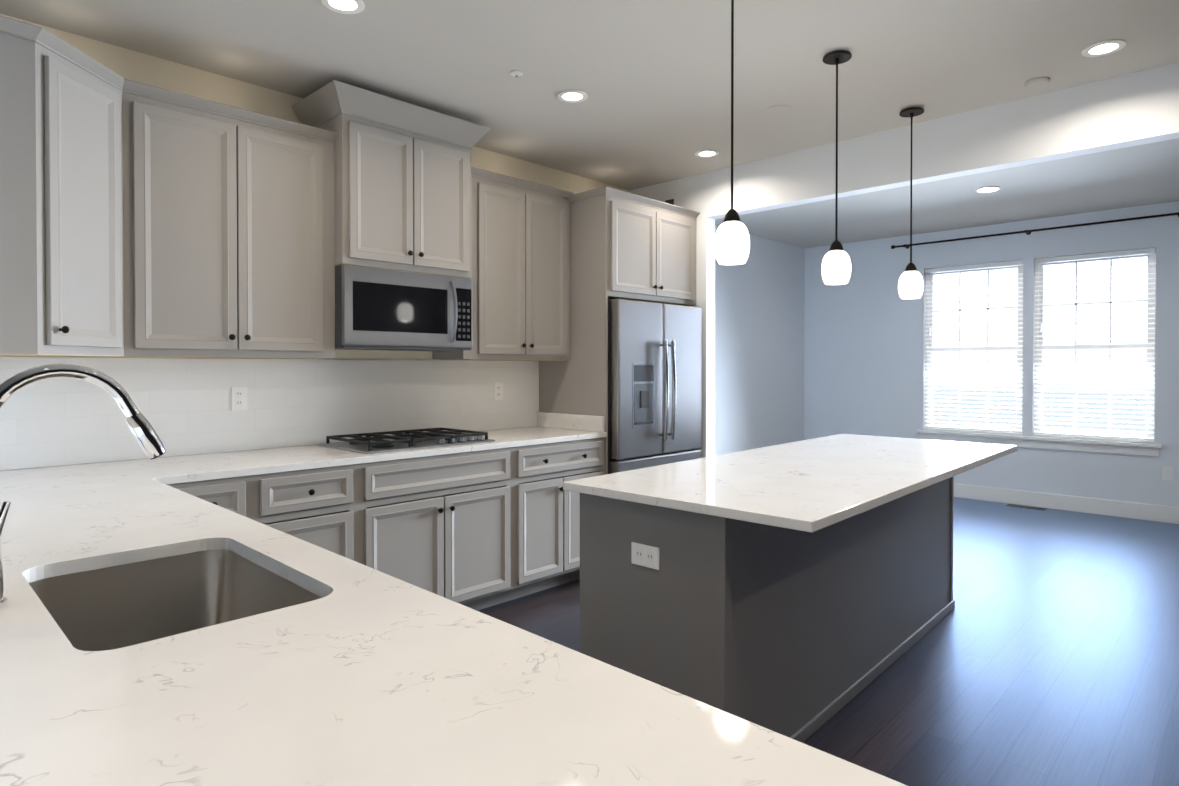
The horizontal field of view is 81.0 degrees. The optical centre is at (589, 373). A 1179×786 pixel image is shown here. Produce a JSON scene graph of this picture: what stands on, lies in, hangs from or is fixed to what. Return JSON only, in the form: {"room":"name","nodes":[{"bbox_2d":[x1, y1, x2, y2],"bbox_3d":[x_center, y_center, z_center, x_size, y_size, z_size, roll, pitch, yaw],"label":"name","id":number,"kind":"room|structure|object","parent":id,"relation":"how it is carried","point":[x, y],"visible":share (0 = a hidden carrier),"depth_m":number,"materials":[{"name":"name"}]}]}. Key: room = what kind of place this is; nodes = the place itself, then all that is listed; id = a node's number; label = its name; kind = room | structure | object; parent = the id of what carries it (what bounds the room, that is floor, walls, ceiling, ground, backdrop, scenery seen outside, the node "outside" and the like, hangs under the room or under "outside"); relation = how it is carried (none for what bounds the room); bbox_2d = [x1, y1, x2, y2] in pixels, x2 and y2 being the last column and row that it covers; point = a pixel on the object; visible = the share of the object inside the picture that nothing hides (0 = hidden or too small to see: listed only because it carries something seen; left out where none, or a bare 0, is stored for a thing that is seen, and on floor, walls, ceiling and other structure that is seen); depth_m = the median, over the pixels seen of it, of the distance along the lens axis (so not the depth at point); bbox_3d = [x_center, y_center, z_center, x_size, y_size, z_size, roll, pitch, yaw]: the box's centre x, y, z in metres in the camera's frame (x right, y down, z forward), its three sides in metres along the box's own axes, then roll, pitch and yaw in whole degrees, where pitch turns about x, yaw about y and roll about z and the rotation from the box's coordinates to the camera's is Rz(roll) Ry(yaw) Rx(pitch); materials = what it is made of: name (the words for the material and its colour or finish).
{"room":"kitchen","nodes":[
{"label":"kitchen","id":0,"kind":"room"},
{"bbox_2d":[0,13,1178,506],"bbox_3d":[1.318,-0.064,2.814,5.910,2.720,9.610,1,1,44],"label":"wall","id":1,"kind":"structure","parent":0,"point":[794,347],"depth_m":6.91,"materials":[{"name":"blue paint"}]},
{"bbox_2d":[0,16,371,358],"bbox_3d":[-1.763,-0.619,2.848,0.641,1.096,1.498,1,1,44],"label":"upper cabinet","id":2,"kind":"object","parent":1,"relation":"attached to","point":[140,220],"depth_m":2.84,"materials":[{"name":"grey paint"}]},
{"bbox_2d":[0,357,538,470],"bbox_3d":[-1.433,0.147,3.656,0.009,0.448,3.106,1,1,44],"label":"tile backsplash","id":3,"kind":"structure","parent":1,"relation":"attached to","point":[183,405],"depth_m":3.39,"materials":[{"name":"white tile"}]},
{"bbox_2d":[231,387,246,410],"bbox_3d":[-1.705,0.120,3.362,0.007,0.115,0.072,1,1,44],"label":"outlet","id":4,"kind":"object","parent":3,"relation":"attached to","point":[238,398],"visible":1,"depth_m":3.36,"materials":[{"name":"white plastic"}]},
{"bbox_2d":[494,382,502,399],"bbox_3d":[-0.593,0.113,4.510,0.007,0.115,0.072,1,1,44],"label":"outlet","id":5,"kind":"object","parent":3,"relation":"attached to","point":[498,391],"visible":1,"depth_m":4.51,"materials":[{"name":"white plastic"}]},
{"bbox_2d":[316,84,475,279],"bbox_3d":[-1.062,-0.958,3.730,0.417,0.838,0.760,1,1,44],"label":"upper cabinet","id":6,"kind":"object","parent":1,"relation":"attached to","point":[424,178],"depth_m":3.61,"materials":[{"name":"grey paint"}]},
{"bbox_2d":[335,265,472,350],"bbox_3d":[-1.043,-0.332,3.719,0.452,0.400,0.760,1,1,44],"label":"microwave","id":7,"kind":"object","parent":6,"relation":"attached to","point":[385,309],"visible":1,"depth_m":3.55,"materials":[{"name":"grey metal"}]},
{"bbox_2d":[432,168,575,363],"bbox_3d":[-0.526,-0.637,4.334,0.351,1.092,0.851,1,1,44],"label":"upper cabinet","id":8,"kind":"object","parent":1,"relation":"attached to","point":[524,286],"depth_m":4.23,"materials":[{"name":"grey paint"}]},
{"bbox_2d":[665,199,673,204],"bbox_3d":[0.601,-1.277,5.189,0.080,0.065,0.006,1,1,44],"label":"air vent","id":9,"kind":"object","parent":1,"relation":"in","point":[670,201],"visible":0.4,"depth_m":5.18,"materials":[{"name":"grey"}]},
{"bbox_2d":[891,212,1178,248],"bbox_3d":[4.137,-1.343,6.532,2.493,0.044,0.106,1,1,44],"label":"curtain rod","id":10,"kind":"object","parent":1,"relation":"attached to","point":[1027,232],"visible":1,"depth_m":6.43,"materials":[{"name":"brown metal"}]},
{"bbox_2d":[917,254,1161,456],"bbox_3d":[4.197,-0.196,6.602,1.985,1.794,0.150,1,1,44],"label":"window unit","id":11,"kind":"structure","parent":1,"relation":"in","point":[1115,447],"depth_m":6.57,"materials":[{"name":"white"}]},
{"bbox_2d":[924,248,1155,442],"bbox_3d":[4.192,-0.250,6.597,1.873,1.680,0.070,1,1,44],"label":"window blinds","id":12,"kind":"object","parent":11,"relation":"attached to","point":[1137,252],"visible":0.92,"depth_m":6.47,"materials":[{"name":"white plastic"}]},
{"bbox_2d":[953,483,1178,523],"bbox_3d":[4.616,1.191,6.155,5.800,0.140,0.020,1,1,44],"label":"baseboard","id":13,"kind":"structure","parent":1,"relation":"attached to","point":[1157,513],"depth_m":6.32,"materials":[{"name":"white wood"}]},
{"bbox_2d":[1162,466,1172,480],"bbox_3d":[4.915,0.846,5.871,0.070,0.115,0.008,1,1,44],"label":"outlet","id":14,"kind":"object","parent":1,"relation":"attached to","point":[1167,473],"visible":1,"depth_m":5.87,"materials":[{"name":"white plastic"}]},
{"bbox_2d":[0,0,1178,247],"bbox_3d":[1.318,-1.464,2.799,5.910,0.080,9.610,1,1,44],"label":"ceiling","id":15,"kind":"structure","parent":0,"point":[652,78],"depth_m":3.23,"materials":[{"name":"grey paint"}]},
{"bbox_2d":[321,0,364,13],"bbox_3d":[-0.943,-1.419,2.643,0.160,0.005,0.160,1,1,44],"label":"recessed light","id":16,"kind":"object","parent":15,"relation":"in","point":[348,6],"visible":1,"depth_m":2.66,"materials":[{"name":"white"}]},
{"bbox_2d":[510,70,522,76],"bbox_3d":[-0.345,-1.419,3.275,0.060,0.019,0.060,1,1,44],"label":"sprinkler","id":17,"kind":"object","parent":15,"relation":"attached to","point":[516,73],"visible":0.98,"depth_m":3.27,"materials":[{"name":"white metal"}]},
{"bbox_2d":[557,90,587,102],"bbox_3d":[-0.088,-1.428,3.555,0.160,0.005,0.160,1,1,44],"label":"recessed light","id":18,"kind":"object","parent":15,"relation":"in","point":[572,96],"visible":1,"depth_m":3.55,"materials":[{"name":"white"}]},
{"bbox_2d":[695,150,718,157],"bbox_3d":[0.767,-1.438,4.509,0.160,0.005,0.160,1,1,44],"label":"recessed light","id":19,"kind":"object","parent":15,"relation":"in","point":[706,153],"visible":0.98,"depth_m":4.50,"materials":[{"name":"white"}]},
{"bbox_2d":[714,0,749,264],"bbox_3d":[0.510,-0.908,2.467,0.125,1.024,0.125,1,1,44],"label":"pendant light","id":20,"kind":"object","parent":15,"relation":"hanging from","point":[732,243],"visible":1,"depth_m":2.44,"materials":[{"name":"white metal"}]},
{"bbox_2d":[766,105,791,114],"bbox_3d":[1.026,-1.432,3.743,0.136,0.004,0.136,1,1,44],"label":"cover plate","id":21,"kind":"object","parent":15,"relation":"attached to","point":[778,109],"visible":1,"depth_m":3.73,"materials":[{"name":"grey paint"}]},
{"bbox_2d":[822,50,851,284],"bbox_3d":[1.101,-0.915,3.077,0.125,1.024,0.125,1,1,44],"label":"pendant light","id":22,"kind":"object","parent":15,"relation":"hanging from","point":[836,265],"visible":1,"depth_m":3.05,"materials":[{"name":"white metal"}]},
{"bbox_2d":[898,107,923,298],"bbox_3d":[1.741,-0.922,3.738,0.125,1.024,0.125,1,1,44],"label":"pendant light","id":23,"kind":"object","parent":15,"relation":"hanging from","point":[910,285],"visible":1,"depth_m":3.71,"materials":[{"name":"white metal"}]},
{"bbox_2d":[707,62,1178,218],"bbox_3d":[2.603,-1.270,3.331,4.800,0.320,0.110,1,1,44],"label":"beam","id":24,"kind":"structure","parent":15,"relation":"attached to","point":[1131,109],"depth_m":3.76,"materials":[{"name":"white paint"}]},
{"bbox_2d":[975,186,1000,192],"bbox_3d":[3.128,-1.448,5.424,0.176,0.006,0.176,1,1,44],"label":"recessed light","id":25,"kind":"object","parent":15,"relation":"in","point":[987,189],"visible":0.98,"depth_m":5.41,"materials":[{"name":"white"}]},
{"bbox_2d":[1024,77,1049,87],"bbox_3d":[2.185,-1.421,3.372,0.108,0.016,0.108,1,1,44],"label":"smoke detector","id":26,"kind":"object","parent":15,"relation":"attached to","point":[1037,82],"visible":1,"depth_m":3.35,"materials":[{"name":"grey paint"}]},
{"bbox_2d":[1081,40,1126,56],"bbox_3d":[2.248,-1.423,3.020,0.160,0.005,0.160,1,1,44],"label":"recessed light","id":27,"kind":"object","parent":15,"relation":"in","point":[1107,47],"visible":1,"depth_m":3.02,"materials":[{"name":"white"}]},
{"bbox_2d":[477,497,1178,785],"bbox_3d":[1.318,1.326,2.829,5.910,0.060,9.610,1,1,44],"label":"floor","id":28,"kind":"structure","parent":0,"point":[1045,652],"depth_m":3.08,"materials":[{"name":"brown wood"}]},
{"bbox_2d":[183,475,258,520],"bbox_3d":[-1.692,0.852,2.933,0.644,0.884,0.280,1,1,44],"label":"base cabinet","id":29,"kind":"object","parent":28,"relation":"on","point":[240,495],"depth_m":2.75,"materials":[{"name":"grey paint"}]},
{"bbox_2d":[120,412,606,481],"bbox_3d":[-0.974,0.337,3.661,0.664,0.130,2.465,1,1,44],"label":"countertop","id":30,"kind":"structure","parent":29,"relation":"on","point":[551,427],"depth_m":3.24,"materials":[{"name":"stone"}]},
{"bbox_2d":[319,427,494,453],"bbox_3d":[-0.961,0.346,3.689,0.505,0.050,0.760,1,1,44],"label":"cooktop","id":31,"kind":"object","parent":30,"relation":"in","point":[381,442],"visible":1,"depth_m":3.59,"materials":[{"name":"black metal"}]},
{"bbox_2d":[0,461,906,785],"bbox_3d":[-1.128,0.409,1.554,3.374,0.030,0.780,1,1,44],"label":"countertop","id":32,"kind":"structure","parent":29,"relation":"on","point":[358,674],"depth_m":0.87,"materials":[{"name":"stone"}]},
{"bbox_2d":[0,364,165,607],"bbox_3d":[-0.933,0.189,1.249,0.097,0.416,0.303,1,1,44],"label":"faucet","id":33,"kind":"object","parent":32,"relation":"on","point":[147,438],"visible":0.98,"depth_m":1.27,"materials":[{"name":"silver metal"}]},
{"bbox_2d":[29,550,321,650],"bbox_3d":[-0.805,0.533,1.333,0.680,0.210,0.450,1,1,44],"label":"sink","id":34,"kind":"object","parent":32,"relation":"in","point":[116,607],"visible":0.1,"depth_m":1.56,"materials":[{"name":"silver metal"}]},
{"bbox_2d":[259,463,362,563],"bbox_3d":[-1.435,0.850,3.199,0.644,0.884,0.460,1,1,44],"label":"base cabinet","id":35,"kind":"object","parent":28,"relation":"on","point":[321,507],"depth_m":3.02,"materials":[{"name":"grey paint"}]},
{"bbox_2d":[363,447,518,610],"bbox_3d":[-0.958,0.844,3.691,0.644,0.884,0.910,1,1,44],"label":"base cabinet","id":36,"kind":"object","parent":28,"relation":"on","point":[478,530],"depth_m":3.49,"materials":[{"name":"grey paint"}]},
{"bbox_2d":[519,437,604,596],"bbox_3d":[-0.382,0.838,4.286,0.644,0.884,0.746,1,1,44],"label":"base cabinet","id":37,"kind":"object","parent":28,"relation":"on","point":[549,514],"depth_m":4.01,"materials":[{"name":"grey paint"}]},
{"bbox_2d":[539,186,699,474],"bbox_3d":[0.220,0.053,4.896,0.652,2.443,0.972,1,1,44],"label":"tall cabinet","id":38,"kind":"object","parent":28,"relation":"on","point":[629,246],"depth_m":4.49,"materials":[{"name":"grey paint"}]},
{"bbox_2d":[608,299,701,473],"bbox_3d":[0.280,0.399,4.854,0.748,1.752,0.906,1,1,44],"label":"refrigerator","id":39,"kind":"object","parent":28,"relation":"on","point":[654,384],"visible":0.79,"depth_m":4.56,"materials":[{"name":"grey metal"}]},
{"bbox_2d":[566,482,954,742],"bbox_3d":[0.979,0.850,3.123,0.665,0.886,2.362,1,1,44],"label":"kitchen island","id":40,"kind":"object","parent":28,"relation":"on","point":[801,591],"depth_m":2.37,"materials":[{"name":"grey paint"}]},
{"bbox_2d":[563,434,1016,533],"bbox_3d":[1.069,0.393,3.037,0.990,0.030,2.440,1,1,44],"label":"island countertop","id":41,"kind":"structure","parent":40,"relation":"on","point":[810,486],"depth_m":2.54,"materials":[{"name":"white stone"}]},
{"bbox_2d":[1006,504,1046,509],"bbox_3d":[4.115,1.253,6.508,0.310,0.007,0.110,1,1,44],"label":"floor vent","id":42,"kind":"object","parent":28,"relation":"in","point":[1023,506],"visible":0.98,"depth_m":6.49,"materials":[{"name":"grey metal"}]},
{"label":"outside","id":43,"kind":"structure","parent":0,"visible":0},
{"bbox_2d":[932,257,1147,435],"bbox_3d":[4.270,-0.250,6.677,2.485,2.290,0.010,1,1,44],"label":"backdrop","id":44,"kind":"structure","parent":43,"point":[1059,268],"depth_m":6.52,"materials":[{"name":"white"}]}
]}

